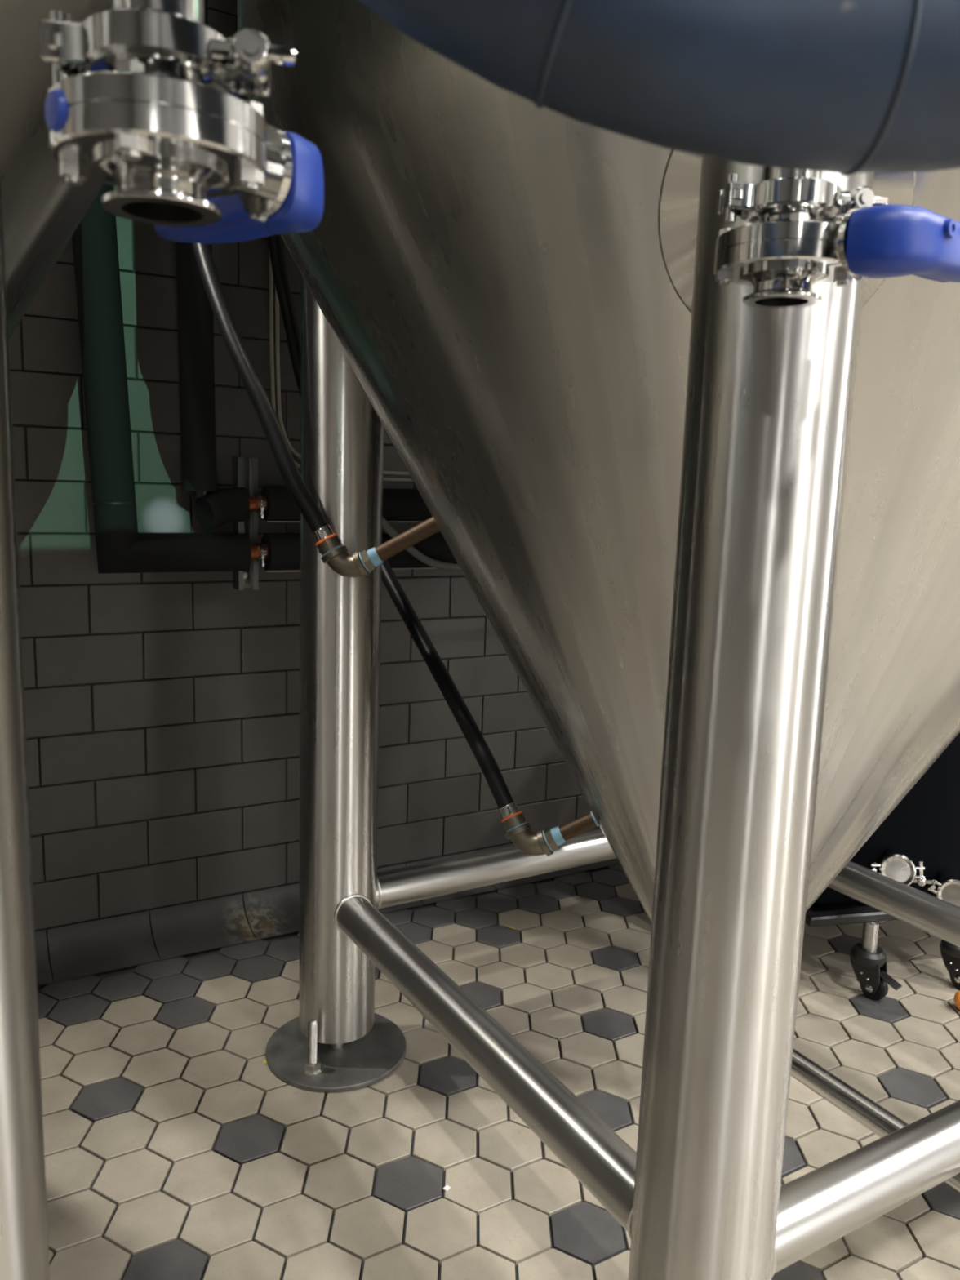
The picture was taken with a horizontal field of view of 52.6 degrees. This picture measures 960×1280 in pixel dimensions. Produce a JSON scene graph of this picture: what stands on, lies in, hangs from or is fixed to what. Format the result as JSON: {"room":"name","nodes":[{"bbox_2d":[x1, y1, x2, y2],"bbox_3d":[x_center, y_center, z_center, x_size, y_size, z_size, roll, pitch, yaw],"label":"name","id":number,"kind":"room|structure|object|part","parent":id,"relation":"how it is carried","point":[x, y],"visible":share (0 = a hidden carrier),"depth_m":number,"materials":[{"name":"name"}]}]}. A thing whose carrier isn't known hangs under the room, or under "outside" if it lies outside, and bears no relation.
{"room":"brewery","nodes":[
{"label":"brewery","id":0,"kind":"room"},
{"bbox_2d":[8,0,599,951],"bbox_3d":[0.261,-1.094,2.429,7.000,3.400,0.128,-3,11,-30],"label":"wall","id":1,"kind":"structure","parent":0,"point":[162,709],"depth_m":2.04,"materials":[{"name":"tile"}]},
{"bbox_2d":[231,457,266,590],"bbox_3d":[-0.475,-0.238,2.015,0.042,0.275,0.119,-3,11,-30],"label":"channel","id":2,"kind":"object","parent":1,"relation":"attached to","point":[245,470],"visible":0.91,"depth_m":2.04,"materials":[{"name":"metal"}]},
{"bbox_2d":[71,183,457,573],"bbox_3d":[0.090,-0.910,2.184,1.961,1.497,0.078,-3,11,-30],"label":"insulated pipe","id":3,"kind":"object","parent":2,"relation":"attached to","point":[120,548],"visible":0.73,"depth_m":1.81,"materials":[{"name":"black plastic"}]},
{"bbox_2d":[382,515,462,572],"bbox_3d":[0.073,-0.255,2.236,0.807,0.196,0.030,-4,11,-31],"label":"cable","id":4,"kind":"object","parent":3,"relation":"attached to","point":[386,526],"visible":0.35,"depth_m":2.13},
{"bbox_2d":[176,0,432,531],"bbox_3d":[0.183,-0.958,2.235,1.743,1.412,0.079,-4,11,-30],"label":"insulated pipe","id":5,"kind":"object","parent":2,"relation":"attached to","point":[214,508],"visible":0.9,"depth_m":1.89,"materials":[{"name":"black plastic"}]},
{"bbox_2d":[34,826,619,986],"bbox_3d":[0.261,0.566,2.608,7.000,0.067,0.117,-3,11,-30],"label":"baseboard","id":6,"kind":"structure","parent":1,"relation":"attached to","point":[78,949],"depth_m":2.11,"materials":[{"name":"tile"}]},
{"bbox_2d":[268,248,413,482],"bbox_3d":[0.063,-1.018,2.247,1.133,1.303,0.008,-3,11,-30],"label":"cable","id":7,"kind":"object","parent":1,"relation":"attached to","point":[270,270],"visible":0.24,"depth_m":2.03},
{"bbox_2d":[275,286,409,475],"bbox_3d":[0.069,-1.026,2.249,1.120,1.288,0.008,-3,11,-30],"label":"cable","id":8,"kind":"object","parent":1,"relation":"attached to","point":[293,451],"visible":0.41,"depth_m":2.05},
{"bbox_2d":[36,863,959,1279],"bbox_3d":[0.352,1.009,0.349,14.000,0.066,14.000,2,9,-1],"label":"floor","id":9,"kind":"structure","parent":0,"point":[172,1151],"depth_m":1.58,"materials":[{"name":"tile"}]},
{"bbox_2d":[0,0,112,1279],"bbox_3d":[-0.889,-0.413,0.559,1.434,2.590,1.517,-4,11,-30],"label":"tank","id":10,"kind":"object","parent":9,"relation":"on","point":[40,212],"visible":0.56,"depth_m":0.54,"materials":[{"name":"metal"}]},
{"bbox_3d":[-0.317,0.200,0.536,0.131,1.326,0.131,-4,11,-30],"label":"leg","id":11,"kind":"part","parent":10,"relation":"part of","materials":[{"name":"metal"}]},
{"bbox_2d":[111,0,204,23],"bbox_3d":[-0.164,-0.799,0.346,0.136,1.099,0.050,4,10,14],"label":"vent pipe","id":12,"kind":"object","parent":10,"relation":"attached to","point":[192,9],"visible":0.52,"depth_m":0.41,"materials":[{"name":"metal"}]},
{"bbox_2d":[40,7,324,244],"bbox_3d":[-0.135,-0.240,0.492,0.114,0.078,0.217,1,9,-4],"label":"valve","id":13,"kind":"object","parent":10,"relation":"attached to","point":[140,102],"visible":1,"depth_m":0.41,"materials":[{"name":"metal"}]},
{"bbox_3d":[-0.134,-0.235,0.530,0.170,0.041,0.039,11,13,44],"label":"handle","id":14,"kind":"part","parent":13,"relation":"part of","materials":[{"name":"blue plastic"}]},
{"bbox_3d":[-0.107,-0.226,0.465,0.025,0.025,0.024,11,13,44],"label":"stem","id":15,"kind":"part","parent":13,"relation":"part of","materials":[{"name":"metal"}]},
{"bbox_3d":[-0.104,-0.226,0.469,0.042,0.044,0.004,11,13,44],"label":"notched plate","id":16,"kind":"part","parent":13,"relation":"part of","materials":[{"name":"metal"}]},
{"bbox_2d":[443,1185,450,1191],"bbox_3d":[-0.048,0.788,1.398,0.007,0.002,0.009,9,12,38],"label":"crumb","id":17,"kind":"object","parent":9,"relation":"on","point":[446,1188],"visible":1,"depth_m":1.40,"materials":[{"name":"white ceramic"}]},
{"bbox_2d":[236,0,959,1279],"bbox_3d":[0.421,-0.497,1.329,1.434,2.590,1.517,-4,11,-30],"label":"tank","id":18,"kind":"object","parent":9,"relation":"on","point":[710,538],"visible":0.95,"depth_m":0.94,"materials":[{"name":"metal"}]},
{"bbox_3d":[-0.255,0.724,1.727,0.247,0.008,0.247,-4,11,-30],"label":"foot plate","id":19,"kind":"part","parent":18,"relation":"part of","materials":[{"name":"metal"}]},
{"bbox_3d":[-0.231,0.025,1.612,0.131,1.326,0.131,-4,11,-30],"label":"leg","id":20,"kind":"part","parent":18,"relation":"part of","materials":[{"name":"metal"}]},
{"bbox_3d":[0.223,0.165,0.854,0.131,1.326,0.131,-4,11,-30],"label":"leg","id":21,"kind":"part","parent":18,"relation":"part of","materials":[{"name":"metal"}]},
{"bbox_2d":[761,166,822,181],"bbox_3d":[0.234,-0.837,0.586,0.050,1.099,0.107,5,10,18],"label":"vent pipe","id":22,"kind":"object","parent":18,"relation":"attached to","point":[768,172],"visible":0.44,"depth_m":0.63,"materials":[{"name":"metal"}]},
{"bbox_2d":[804,732,959,999],"bbox_3d":[0.915,0.349,2.128,0.612,0.695,0.612,0,10,-14],"label":"cart","id":23,"kind":"object","parent":9,"relation":"on","point":[917,846],"visible":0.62,"depth_m":1.96,"materials":[{"name":"black metal"}]},
{"bbox_2d":[804,904,899,927],"bbox_3d":[0.894,0.518,2.221,0.613,0.020,0.480,0,10,-14],"label":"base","id":24,"kind":"object","parent":23,"relation":"on","point":[817,915],"depth_m":1.95,"materials":[{"name":"black plastic"}]},
{"bbox_3d":[0.786,0.598,1.958,0.030,0.066,0.030,2,9,-1],"label":"post","id":25,"kind":"part","parent":23,"relation":"part of","materials":[{"name":"metal"}]},
{"bbox_2d":[953,990,959,1009],"bbox_3d":[0.962,0.715,1.926,0.042,0.042,0.042,2,9,-1],"label":"ball","id":26,"kind":"object","parent":9,"relation":"on","point":[957,997],"visible":1,"depth_m":1.92,"materials":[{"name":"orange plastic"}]},
{"bbox_2d":[714,173,959,308],"bbox_3d":[0.266,-0.263,0.638,0.219,0.078,0.113,2,9,3],"label":"valve","id":27,"kind":"object","parent":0,"point":[802,233],"visible":1,"depth_m":0.62,"materials":[{"name":"metal"}]},
{"bbox_3d":[0.235,-0.251,0.617,0.025,0.025,0.024,-6,12,-38],"label":"stem","id":28,"kind":"part","parent":27,"relation":"part of","materials":[{"name":"metal"}]},
{"bbox_3d":[0.239,-0.251,0.613,0.042,0.044,0.004,-6,12,-38],"label":"notched plate","id":29,"kind":"part","parent":27,"relation":"part of","materials":[{"name":"metal"}]},
{"bbox_3d":[0.304,-0.250,0.636,0.170,0.041,0.039,-6,12,-38],"label":"handle","id":30,"kind":"part","parent":27,"relation":"part of","materials":[{"name":"blue plastic"}]},
{"bbox_3d":[0.939,-2.356,-0.544,8.200,0.100,6.000,-4,11,-30],"label":"ceiling","id":31,"kind":"structure","parent":0,"visible":0},
{"bbox_2d":[356,0,959,175],"bbox_3d":[0.176,-1.279,0.087,0.705,2.268,0.275,2,9,-1],"label":"duct","id":32,"kind":"object","parent":31,"relation":"hanging from","point":[844,87],"visible":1,"depth_m":0.33,"materials":[{"name":"blue metal"}]},
{"bbox_3d":[-0.381,-1.575,1.787,3.265,0.115,1.900,2,9,-1],"label":"header","id":33,"kind":"object","parent":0,"visible":0},
{"bbox_2d":[192,243,439,577],"bbox_3d":[-0.349,-0.821,1.556,0.747,1.401,0.182,11,13,43],"label":"hose","id":34,"kind":"object","parent":33,"relation":"attached to","point":[358,564],"visible":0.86,"depth_m":1.48,"materials":[{"name":"black rubber"}]},
{"bbox_2d":[266,234,599,855],"bbox_3d":[-0.117,-0.617,1.679,0.129,1.823,0.932,-7,13,-42],"label":"hose","id":35,"kind":"object","parent":33,"relation":"attached to","point":[547,841],"visible":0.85,"depth_m":1.62,"materials":[{"name":"black rubber"}]}
]}

